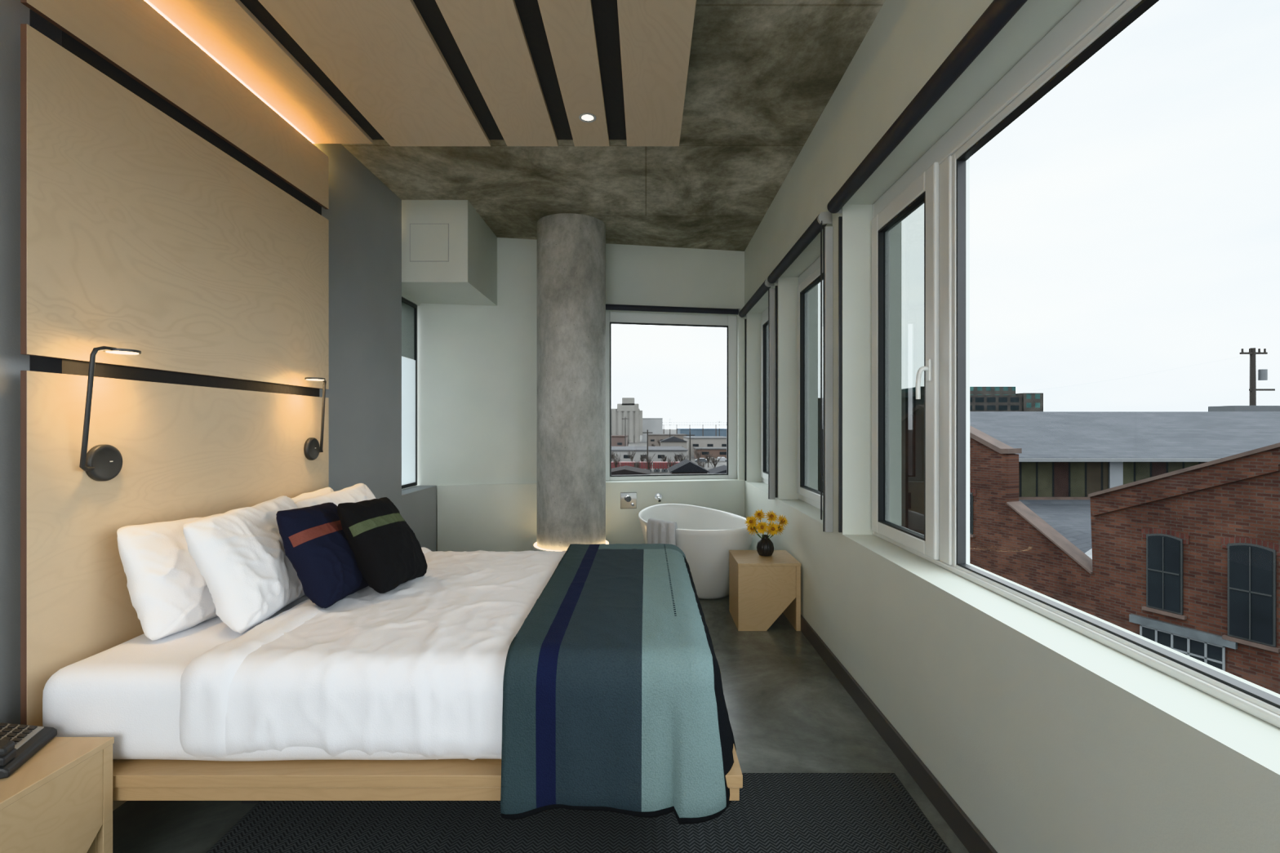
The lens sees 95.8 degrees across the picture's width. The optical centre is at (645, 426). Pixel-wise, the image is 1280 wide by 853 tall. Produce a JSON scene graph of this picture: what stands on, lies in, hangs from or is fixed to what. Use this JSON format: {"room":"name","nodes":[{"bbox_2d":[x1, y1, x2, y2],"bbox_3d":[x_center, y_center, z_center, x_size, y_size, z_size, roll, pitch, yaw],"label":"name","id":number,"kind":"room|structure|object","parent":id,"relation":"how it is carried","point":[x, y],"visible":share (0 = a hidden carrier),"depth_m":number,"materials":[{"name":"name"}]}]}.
{"room":"hotel room","nodes":[
{"label":"hotel room","id":0,"kind":"room"},
{"bbox_2d":[0,0,436,724],"bbox_3d":[-2.000,-0.240,1.050,0.160,3.080,8.500,0,0,0],"label":"wall","id":1,"kind":"structure","parent":0,"point":[364,215],"depth_m":3.67,"materials":[{"name":"grey paint"}]},
{"bbox_2d":[20,0,328,811],"bbox_3d":[-1.859,-0.115,2.480,0.119,2.830,1.600,0,0,0],"label":"headboard","id":2,"kind":"object","parent":1,"relation":"attached to","point":[170,214],"visible":0.84,"depth_m":2.08,"materials":[{"name":"brown wood"}]},
{"bbox_2d":[79,346,141,480],"bbox_3d":[-1.749,-0.036,1.875,0.172,0.433,0.141,0,0,26],"label":"reading lamp","id":3,"kind":"object","parent":2,"relation":"attached to","point":[101,462],"visible":1,"depth_m":1.86,"materials":[{"name":"black metal"}]},
{"bbox_2d":[303,377,326,460],"bbox_3d":[-1.744,-0.036,3.049,0.102,0.434,0.261,0,0,-33],"label":"reading lamp","id":4,"kind":"object","parent":2,"relation":"attached to","point":[312,448],"visible":1,"depth_m":3.09,"materials":[{"name":"black metal"}]},
{"bbox_2d":[401,200,497,306],"bbox_3d":[-1.825,-1.458,4.987,0.850,0.645,0.902,0,0,0],"label":"soffit","id":5,"kind":"object","parent":1,"relation":"attached to","point":[449,252],"depth_m":4.54,"materials":[{"name":"white paint"}]},
{"bbox_2d":[401,293,419,489],"bbox_3d":[-2.165,-0.240,4.925,0.170,3.080,1.150,0,0,0],"label":"window frame","id":6,"kind":"structure","parent":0,"point":[404,296],"depth_m":5.11,"materials":[{"name":"white paint"}]},
{"bbox_2d":[401,297,417,488],"bbox_3d":[-2.095,-0.285,4.907,0.020,1.640,0.725,0,0,0],"label":"window","id":7,"kind":"structure","parent":6,"relation":"in","point":[409,309],"depth_m":5.10,"materials":[{"name":"clear glass"}]},
{"bbox_2d":[112,595,968,852],"bbox_3d":[-0.500,1.375,1.550,3.600,0.150,9.500,0,0,0],"label":"floor","id":8,"kind":"structure","parent":0,"point":[788,712],"depth_m":2.43,"materials":[{"name":"concrete"}]},
{"bbox_2d":[0,737,114,852],"bbox_3d":[-1.684,1.080,1.375,0.422,0.440,0.454,0,0,0],"label":"nightstand","id":9,"kind":"object","parent":8,"relation":"on","point":[60,800],"visible":0.96,"depth_m":1.47,"materials":[{"name":"brown wood"}]},
{"bbox_2d":[0,722,57,778],"bbox_3d":[-1.697,0.794,1.468,0.220,0.131,0.215,0,0,-22],"label":"desk phone","id":10,"kind":"object","parent":9,"relation":"on","point":[19,743],"visible":1,"depth_m":1.51,"materials":[{"name":"black plastic"}]},
{"bbox_2d":[42,595,742,804],"bbox_3d":[-0.762,0.998,2.426,2.065,0.604,1.628,0,0,0],"label":"bed","id":11,"kind":"object","parent":8,"relation":"on","point":[129,691],"visible":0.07,"depth_m":1.64,"materials":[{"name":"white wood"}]},
{"bbox_2d":[116,513,222,640],"bbox_3d":[-1.630,0.522,2.163,0.226,0.384,0.609,0,0,5],"label":"pillow","id":12,"kind":"object","parent":11,"relation":"on","point":[169,594],"visible":0.43,"depth_m":1.93,"materials":[{"name":"white fabric"}]},
{"bbox_2d":[182,495,305,634],"bbox_3d":[-1.446,0.498,2.218,0.260,0.402,0.633,0,0,-5],"label":"pillow","id":13,"kind":"object","parent":11,"relation":"on","point":[244,565],"visible":0.77,"depth_m":2.00,"materials":[{"name":"white fabric"}]},
{"bbox_2d":[290,487,333,502],"bbox_3d":[-1.655,0.527,2.859,0.208,0.398,0.619,0,0,-2],"label":"pillow","id":14,"kind":"object","parent":11,"relation":"on","point":[327,490],"visible":0.02,"depth_m":2.94,"materials":[{"name":"white fabric"}]},
{"bbox_2d":[294,483,376,508],"bbox_3d":[-1.470,0.508,2.879,0.249,0.400,0.629,0,0,4],"label":"pillow","id":15,"kind":"object","parent":11,"relation":"on","point":[358,492],"visible":0.15,"depth_m":2.86,"materials":[{"name":"white fabric"}]},
{"bbox_2d":[179,546,566,759],"bbox_3d":[-0.580,0.809,2.418,1.558,0.315,1.603,0,0,0],"label":"duvet","id":16,"kind":"object","parent":11,"relation":"on","point":[416,666],"visible":0.52,"depth_m":1.65,"materials":[{"name":"white fabric"}]},
{"bbox_2d":[275,502,368,608],"bbox_3d":[-1.240,0.489,2.265,0.248,0.367,0.387,0,0,3],"label":"cushion","id":17,"kind":"object","parent":16,"relation":"on","point":[316,544],"visible":0.79,"depth_m":2.12,"materials":[{"name":"blue fabric"}]},
{"bbox_2d":[337,497,427,593],"bbox_3d":[-1.088,0.485,2.419,0.254,0.369,0.392,0,0,5],"label":"cushion","id":18,"kind":"object","parent":16,"relation":"on","point":[388,553],"visible":1,"depth_m":2.29,"materials":[{"name":"black fabric"}]},
{"bbox_2d":[500,543,736,824],"bbox_3d":[-0.065,0.862,2.409,0.699,0.455,1.717,0,0,0],"label":"blanket","id":19,"kind":"object","parent":16,"relation":"on","point":[614,700],"visible":0.98,"depth_m":1.60,"materials":[{"name":"fabric"}]},
{"bbox_2d":[532,213,609,551],"bbox_3d":[-0.660,-0.239,5.120,0.676,3.079,0.676,0,0,0],"label":"column","id":20,"kind":"structure","parent":8,"relation":"on","point":[571,246],"depth_m":4.85,"materials":[{"name":"concrete"}]},
{"bbox_2d":[206,773,951,852],"bbox_3d":[-0.203,1.294,0.575,2.255,0.012,3.150,0,0,0],"label":"rug","id":21,"kind":"object","parent":8,"relation":"on","point":[774,812],"visible":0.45,"depth_m":1.86,"materials":[{"name":"black carpet"}]},
{"bbox_2d":[638,503,754,599],"bbox_3d":[0.395,1.014,4.770,0.919,0.572,1.423,0,0,0],"label":"bathtub","id":22,"kind":"object","parent":8,"relation":"on","point":[705,536],"visible":0.54,"depth_m":4.24,"materials":[{"name":"white ceramic"}]},
{"bbox_2d":[646,518,677,545],"bbox_3d":[0.136,0.844,4.346,0.122,0.291,0.355,0,0,-33],"label":"towel","id":23,"kind":"object","parent":22,"relation":"hanging from","point":[658,531],"visible":0.63,"depth_m":4.29,"materials":[{"name":"white fabric"}]},
{"bbox_2d":[728,550,800,631],"bbox_3d":[0.784,1.085,3.869,0.401,0.430,0.402,0,0,0],"label":"nightstand","id":24,"kind":"object","parent":8,"relation":"on","point":[762,588],"visible":0.98,"depth_m":3.67,"materials":[{"name":"brown wood"}]},
{"bbox_2d":[756,534,773,555],"bbox_3d":[0.805,0.802,3.900,0.117,0.135,0.117,0,0,0],"label":"vase","id":25,"kind":"object","parent":24,"relation":"on","point":[765,547],"visible":0.98,"depth_m":3.86,"materials":[{"name":"black ceramic"}]},
{"bbox_2d":[744,515,762,538],"bbox_3d":[0.727,0.682,3.873,0.136,0.178,0.089,0,0,0],"label":"flower","id":26,"kind":"object","parent":25,"relation":"in","point":[752,522],"visible":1,"depth_m":3.87,"materials":[{"name":"yellow plant"}]},
{"bbox_2d":[746,524,761,538],"bbox_3d":[0.729,0.708,3.913,0.120,0.126,0.072,0,0,38],"label":"flower","id":27,"kind":"object","parent":25,"relation":"in","point":[751,529],"visible":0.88,"depth_m":3.92,"materials":[{"name":"yellow plant"}]},
{"bbox_2d":[753,508,765,523],"bbox_3d":[0.773,0.666,3.922,0.097,0.209,0.092,0,0,0],"label":"flower","id":28,"kind":"object","parent":25,"relation":"in","point":[759,514],"visible":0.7,"depth_m":3.92,"materials":[{"name":"yellow plant"}]},
{"bbox_2d":[755,521,768,537],"bbox_3d":[0.775,0.701,3.843,0.095,0.140,0.083,0,0,-20],"label":"flower","id":29,"kind":"object","parent":25,"relation":"in","point":[762,526],"visible":1,"depth_m":3.83,"materials":[{"name":"yellow plant"}]},
{"bbox_2d":[764,511,777,536],"bbox_3d":[0.847,0.666,3.890,0.087,0.208,0.093,0,0,39],"label":"flower","id":30,"kind":"object","parent":25,"relation":"in","point":[772,517],"visible":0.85,"depth_m":3.89,"materials":[{"name":"yellow plant"}]},
{"bbox_2d":[766,521,778,538],"bbox_3d":[0.838,0.702,3.842,0.101,0.138,0.080,0,0,21],"label":"flower","id":31,"kind":"object","parent":25,"relation":"in","point":[772,529],"visible":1,"depth_m":3.83,"materials":[{"name":"yellow plant"}]},
{"bbox_2d":[771,523,784,537],"bbox_3d":[0.889,0.711,3.907,0.131,0.121,0.074,0,0,-31],"label":"flower","id":32,"kind":"object","parent":25,"relation":"in","point":[780,528],"visible":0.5,"depth_m":3.92,"materials":[{"name":"yellow plant"}]},
{"bbox_2d":[768,515,788,538],"bbox_3d":[0.896,0.679,3.893,0.135,0.184,0.092,0,0,37],"label":"flower","id":33,"kind":"object","parent":25,"relation":"in","point":[783,521],"visible":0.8,"depth_m":3.87,"materials":[{"name":"yellow plant"}]},
{"bbox_2d":[401,237,744,485],"bbox_3d":[-0.625,-0.240,5.702,3.346,3.080,0.246,0,0,-10],"label":"wall","id":34,"kind":"structure","parent":0,"point":[477,365],"depth_m":5.45,"materials":[{"name":"white paint"}]},
{"bbox_2d":[436,480,744,551],"bbox_3d":[-0.461,0.920,5.589,2.970,0.760,0.034,0,0,-10],"label":"half wall","id":35,"kind":"structure","parent":34,"relation":"attached to","point":[494,517],"depth_m":5.44,"materials":[{"name":"white paint"}]},
{"bbox_2d":[620,492,636,509],"bbox_3d":[-0.166,0.720,5.595,0.163,0.160,0.058,0,0,-10],"label":"shower valve","id":36,"kind":"object","parent":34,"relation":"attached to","point":[628,500],"visible":1,"depth_m":5.61,"materials":[{"name":"silver metal"}]},
{"bbox_2d":[654,493,662,502],"bbox_3d":[0.120,0.690,5.604,0.070,0.070,0.142,0,0,0],"label":"spout","id":37,"kind":"object","parent":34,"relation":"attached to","point":[658,496],"visible":1,"depth_m":5.67,"materials":[{"name":"silver metal"}]},
{"bbox_2d":[605,311,737,480],"bbox_3d":[0.260,-0.305,5.892,1.392,1.690,0.069,0,0,-10],"label":"window","id":38,"kind":"structure","parent":34,"relation":"in","point":[730,322],"depth_m":5.89,"materials":[{"name":"white plastic"}]},
{"bbox_2d":[605,303,740,315],"bbox_3d":[0.263,-1.155,5.702,1.387,0.067,0.067,0,0,-10],"label":"roller blind","id":39,"kind":"object","parent":38,"relation":"attached to","point":[608,307],"visible":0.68,"depth_m":5.68,"materials":[{"name":"fabric"}]},
{"bbox_2d":[341,0,885,251],"bbox_3d":[-0.500,-1.880,1.550,3.600,0.200,9.500,0,0,0],"label":"ceiling","id":40,"kind":"structure","parent":0,"point":[762,74],"depth_m":3.80,"materials":[{"name":"concrete"}]},
{"bbox_2d":[144,0,696,146],"bbox_3d":[-0.864,-1.683,1.740,2.103,0.193,3.080,0,0,0],"label":"ceiling panel","id":41,"kind":"object","parent":40,"relation":"in","point":[584,117],"depth_m":2.55,"materials":[{"name":"brown wood"}]},
{"bbox_2d":[744,0,1279,852],"bbox_3d":[1.150,-0.240,1.550,0.300,3.080,9.500,0,0,0],"label":"wall","id":42,"kind":"structure","parent":0,"point":[1049,737],"depth_m":1.89,"materials":[{"name":"white paint"}]},
{"bbox_2d":[738,279,774,499],"bbox_3d":[0.961,-0.295,5.120,0.076,1.720,1.289,0,0,0],"label":"roller blind","id":43,"kind":"object","parent":42,"relation":"attached to","point":[766,286],"visible":0.85,"depth_m":4.47,"materials":[{"name":"fabric"}]},
{"bbox_2d":[760,306,768,484],"bbox_3d":[1.183,-0.290,5.115,0.095,1.680,1.230,0,0,0],"label":"window","id":44,"kind":"structure","parent":42,"relation":"in","point":[764,322],"depth_m":5.62,"materials":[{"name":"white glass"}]},
{"bbox_2d":[796,253,822,510],"bbox_3d":[1.183,-0.290,3.735,0.095,1.680,1.270,0,0,0],"label":"window","id":45,"kind":"structure","parent":42,"relation":"in","point":[808,290],"depth_m":4.09,"materials":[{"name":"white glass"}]},
{"bbox_2d":[767,211,832,532],"bbox_3d":[0.961,-0.295,3.744,0.076,1.720,1.319,0,0,0],"label":"roller blind","id":46,"kind":"object","parent":45,"relation":"attached to","point":[824,218],"visible":0.99,"depth_m":3.09,"materials":[{"name":"fabric"}]},
{"bbox_2d":[800,614,997,852],"bbox_3d":[0.992,1.255,1.400,0.014,0.090,8.800,0,0,0],"label":"baseboard","id":47,"kind":"structure","parent":42,"relation":"attached to","point":[966,832],"depth_m":2.18,"materials":[{"name":"paint"}]},
{"bbox_2d":[871,0,1279,728],"bbox_3d":[1.158,-0.290,1.120,0.143,1.680,3.640,0,0,0],"label":"window","id":48,"kind":"structure","parent":42,"relation":"in","point":[921,224],"depth_m":2.25,"materials":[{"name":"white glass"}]},
{"bbox_2d":[826,0,1027,532],"bbox_3d":[0.961,-0.307,1.123,0.076,1.695,3.671,0,0,0],"label":"roller blind","id":49,"kind":"object","parent":48,"relation":"attached to","point":[998,13],"visible":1,"depth_m":2.06,"materials":[{"name":"fabric"}]},
{"label":"outside","id":50,"kind":"structure","parent":0,"visible":0},
{"bbox_2d":[619,429,726,474],"bbox_3d":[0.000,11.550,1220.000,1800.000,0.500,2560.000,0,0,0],"label":"ground","id":51,"kind":"structure","parent":50,"point":[720,463],"depth_m":188.26,"materials":[{"name":"grey"}]},
{"bbox_2d":[611,462,619,468],"bbox_3d":[-8.421,10.042,143.260,3.750,2.485,2.680,0,0,0],"label":"train car","id":52,"kind":"object","parent":51,"relation":"on","point":[612,463],"visible":0.09,"depth_m":141.99,"materials":[{"name":"metal"}]},
{"bbox_2d":[611,453,622,467],"bbox_3d":[-6.714,8.523,132.040,2.588,5.554,3.825,0,0,0],"label":"bare tree","id":53,"kind":"object","parent":51,"relation":"on","point":[615,462],"visible":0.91,"depth_m":131.96,"materials":[{"name":"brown plant"}]},
{"bbox_2d":[611,435,627,446],"bbox_3d":[-13.166,7.577,244.850,10.558,7.446,20.300,0,0,0],"label":"shed","id":54,"kind":"object","parent":51,"relation":"on","point":[616,440],"visible":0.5,"depth_m":235.02,"materials":[{"name":"beige"}]},
{"bbox_2d":[622,418,628,446],"bbox_3d":[-7.514,3.870,210.000,2.600,14.859,0.440,0,0,0],"label":"utility pole","id":55,"kind":"object","parent":51,"relation":"on","point":[622,419],"visible":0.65,"depth_m":209.95,"materials":[{"name":"brown wood"}]},
{"bbox_2d":[611,397,642,443],"bbox_3d":[-15.147,-4.331,401.978,25.773,31.262,8.044,0,0,0],"label":"silo","id":56,"kind":"object","parent":51,"relation":"on","point":[628,409],"visible":0.65,"depth_m":398.13,"materials":[{"name":"concrete"}]},
{"bbox_2d":[620,462,635,466],"bbox_3d":[-4.409,10.042,143.260,3.750,2.485,2.680,0,0,0],"label":"train car","id":57,"kind":"object","parent":51,"relation":"on","point":[622,464],"visible":0.26,"depth_m":141.99,"materials":[{"name":"metal"}]},
{"bbox_2d":[611,465,650,475],"bbox_3d":[-3.719,9.343,104.500,9.004,3.914,10.000,0,0,0],"label":"house","id":58,"kind":"structure","parent":51,"relation":"on","point":[623,470],"depth_m":100.34,"materials":[{"name":"grey"}]},
{"bbox_2d":[626,449,635,462],"bbox_3d":[-3.884,8.639,160.132,2.799,5.322,3.067,0,0,0],"label":"bare tree","id":59,"kind":"object","parent":51,"relation":"on","point":[633,453],"visible":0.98,"depth_m":159.80,"materials":[{"name":"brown plant"}]},
{"bbox_2d":[632,460,642,467],"bbox_3d":[-1.966,9.346,128.015,2.223,3.907,2.604,0,0,0],"label":"bare tree","id":60,"kind":"object","parent":51,"relation":"on","point":[637,464],"visible":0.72,"depth_m":127.90,"materials":[{"name":"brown plant"}]},
{"bbox_2d":[637,462,652,471],"bbox_3d":[-0.398,10.042,143.260,3.750,2.485,2.680,0,0,0],"label":"train car","id":61,"kind":"object","parent":51,"relation":"on","point":[642,464],"visible":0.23,"depth_m":141.99,"materials":[{"name":"red metal"}]},
{"bbox_2d":[642,429,652,469],"bbox_3d":[0.424,6.074,150.000,2.600,10.452,0.440,0,0,0],"label":"utility pole","id":62,"kind":"object","parent":51,"relation":"on","point":[647,433],"visible":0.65,"depth_m":149.86,"materials":[{"name":"brown wood"}]},
{"bbox_2d":[641,452,655,470],"bbox_3d":[0.539,8.533,131.985,3.433,5.534,3.339,0,0,0],"label":"bare tree","id":63,"kind":"object","parent":51,"relation":"on","point":[649,460],"visible":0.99,"depth_m":131.77,"materials":[{"name":"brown plant"}]},
{"bbox_2d":[611,446,688,465],"bbox_3d":[-0.560,9.077,184.850,25.732,4.447,30.300,0,0,0],"label":"warehouse","id":64,"kind":"structure","parent":51,"relation":"on","point":[668,451],"depth_m":169.98,"materials":[{"name":"grey"}]},
{"bbox_2d":[642,417,663,442],"bbox_3d":[4.746,2.509,434.850,15.628,17.582,30.300,0,0,0],"label":"warehouse","id":65,"kind":"structure","parent":51,"relation":"on","point":[654,425],"depth_m":420.00,"materials":[{"name":"white concrete"}]},
{"bbox_2d":[653,462,668,472],"bbox_3d":[3.613,10.042,143.260,3.750,2.485,2.680,0,0,0],"label":"train car","id":66,"kind":"object","parent":51,"relation":"on","point":[658,465],"visible":0.88,"depth_m":141.99,"materials":[{"name":"red metal"}]},
{"bbox_2d":[660,454,666,462],"bbox_3d":[4.930,9.448,160.013,2.079,3.705,2.828,0,0,0],"label":"bare tree","id":67,"kind":"object","parent":51,"relation":"on","point":[664,458],"visible":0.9,"depth_m":159.63,"materials":[{"name":"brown plant"}]},
{"bbox_2d":[648,434,687,446],"bbox_3d":[11.017,7.735,312.350,20.939,7.130,25.300,0,0,0],"label":"warehouse","id":68,"kind":"structure","parent":51,"relation":"on","point":[652,438],"depth_m":300.01,"materials":[{"name":"grey"}]},
{"bbox_2d":[666,456,675,466],"bbox_3d":[5.625,8.954,128.003,2.530,4.691,2.727,0,0,0],"label":"bare tree","id":69,"kind":"object","parent":51,"relation":"on","point":[670,464],"visible":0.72,"depth_m":127.75,"materials":[{"name":"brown plant"}]},
{"bbox_2d":[659,435,686,448],"bbox_3d":[10.426,7.484,219.000,10.515,7.631,9.000,0,0,0],"label":"shed","id":70,"kind":"object","parent":51,"relation":"on","point":[673,441],"visible":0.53,"depth_m":214.98,"materials":[{"name":"grey"}]},
{"bbox_2d":[673,452,686,462],"bbox_3d":[8.022,8.556,131.860,3.409,5.488,4.099,0,0,0],"label":"bare tree","id":71,"kind":"object","parent":51,"relation":"on","point":[680,456],"visible":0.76,"depth_m":131.59,"materials":[{"name":"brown plant"}]},
{"bbox_2d":[667,458,710,474],"bbox_3d":[7.959,8.853,109.500,7.427,4.895,10.000,0,0,0],"label":"house","id":72,"kind":"structure","parent":51,"relation":"on","point":[686,466],"depth_m":104.49,"materials":[{"name":"grey"}]},
{"bbox_2d":[685,432,694,461],"bbox_3d":[12.203,6.479,160.000,2.600,9.643,0.440,0,0,0],"label":"utility pole","id":73,"kind":"object","parent":51,"relation":"on","point":[690,435],"visible":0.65,"depth_m":159.84,"materials":[{"name":"brown wood"}]},
{"bbox_2d":[662,422,726,435],"bbox_3d":[30.141,4.407,331.000,41.017,13.786,2.000,0,0,0],"label":"bridge","id":74,"kind":"structure","parent":51,"relation":"on","point":[663,422],"depth_m":329.98,"materials":[{"name":"metal"}]},
{"bbox_2d":[693,448,702,465],"bbox_3d":[14.299,8.456,160.124,2.687,5.688,3.625,0,0,0],"label":"bare tree","id":75,"kind":"object","parent":51,"relation":"on","point":[696,452],"visible":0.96,"depth_m":160.31,"materials":[{"name":"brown plant"}]},
{"bbox_2d":[695,458,706,467],"bbox_3d":[12.297,9.208,127.934,2.573,4.185,3.001,0,0,0],"label":"bare tree","id":76,"kind":"object","parent":51,"relation":"on","point":[699,461],"visible":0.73,"depth_m":128.00,"materials":[{"name":"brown plant"}]},
{"bbox_2d":[694,457,707,462],"bbox_3d":[17.360,10.569,179.840,4.289,1.439,1.720,0,0,0],"label":"car","id":77,"kind":"object","parent":51,"relation":"on","point":[703,460],"visible":0.62,"depth_m":179.01,"materials":[{"name":"paint"}]},
{"bbox_2d":[677,428,726,436],"bbox_3d":[49.944,6.605,509.850,43.538,9.390,60.300,0,0,0],"label":"warehouse","id":78,"kind":"structure","parent":51,"relation":"on","point":[696,432],"depth_m":480.00,"materials":[{"name":"blue metal"}]},
{"bbox_2d":[682,435,726,455],"bbox_3d":[25.000,7.806,239.850,17.549,6.989,30.300,0,0,0],"label":"warehouse","id":79,"kind":"structure","parent":51,"relation":"on","point":[695,441],"depth_m":225.03,"materials":[{"name":"beige concrete"}]},
{"bbox_2d":[704,453,713,467],"bbox_3d":[17.287,9.291,159.943,2.844,4.019,2.661,0,0,0],"label":"bare tree","id":80,"kind":"object","parent":51,"relation":"on","point":[707,455],"visible":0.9,"depth_m":159.80,"materials":[{"name":"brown plant"}]},
{"bbox_2d":[693,447,726,458],"bbox_3d":[23.635,9.430,204.850,12.841,3.740,10.300,0,0,0],"label":"shed","id":81,"kind":"object","parent":51,"relation":"on","point":[721,451],"visible":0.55,"depth_m":200.00,"materials":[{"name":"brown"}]},
{"bbox_2d":[706,452,722,467],"bbox_3d":[15.705,8.577,132.025,3.649,5.447,3.928,0,0,0],"label":"bare tree","id":82,"kind":"object","parent":51,"relation":"on","point":[713,459],"visible":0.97,"depth_m":131.71,"materials":[{"name":"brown plant"}]},
{"bbox_2d":[707,465,726,473],"bbox_3d":[16.399,9.690,116.500,7.855,3.219,10.000,0,0,0],"label":"house","id":83,"kind":"structure","parent":51,"relation":"on","point":[721,469],"depth_m":115.28,"materials":[{"name":"grey"}]},
{"bbox_2d":[716,457,726,462],"bbox_3d":[24.388,10.569,185.840,4.290,1.439,1.720,0,0,0],"label":"car","id":84,"kind":"object","parent":51,"relation":"on","point":[718,458],"visible":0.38,"depth_m":185.01,"materials":[{"name":"paint"}]},
{"bbox_2d":[969,386,1043,411],"bbox_3d":[46.100,2.875,87.400,16.200,16.850,17.200,0,0,0],"label":"glass tower","id":85,"kind":"structure","parent":51,"relation":"on","point":[1013,402],"depth_m":78.99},
{"bbox_2d":[969,425,1279,694],"bbox_3d":[10.934,5.301,14.259,0.600,11.998,15.685,0,0,-25],"label":"brick building","id":86,"kind":"structure","parent":51,"relation":"on","point":[1186,561],"depth_m":12.63,"materials":[{"name":"brick"}]},
{"bbox_2d":[969,411,1279,559],"bbox_3d":[28.558,5.260,22.060,38.884,12.080,31.880,0,0,0],"label":"building roof","id":87,"kind":"object","parent":51,"relation":"on","point":[1066,457],"visible":0.22,"depth_m":23.07,"materials":[{"name":"grey metal"}]},
{"bbox_2d":[1084,548,1092,559],"bbox_3d":[11.564,3.350,14.930,1.225,0.600,0.148,0,0,-34],"label":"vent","id":88,"kind":"object","parent":87,"relation":"attached to","point":[1089,553],"depth_m":14.85,"materials":[{"name":"white metal"}]},
{"bbox_2d":[1208,405,1279,411],"bbox_3d":[46.900,4.900,42.000,10.200,12.800,2.000,0,0,0],"label":"block","id":89,"kind":"object","parent":87,"relation":"on","point":[1216,408],"visible":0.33,"depth_m":41.00,"materials":[{"name":"grey concrete"}]},
{"bbox_2d":[974,347,1275,405],"bbox_3d":[38.257,2.650,51.217,24.015,17.300,2.222,0,0,42],"label":"utility pole","id":90,"kind":"object","parent":51,"relation":"on","point":[1262,373],"visible":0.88,"depth_m":44.00,"materials":[{"name":"brown wood"}]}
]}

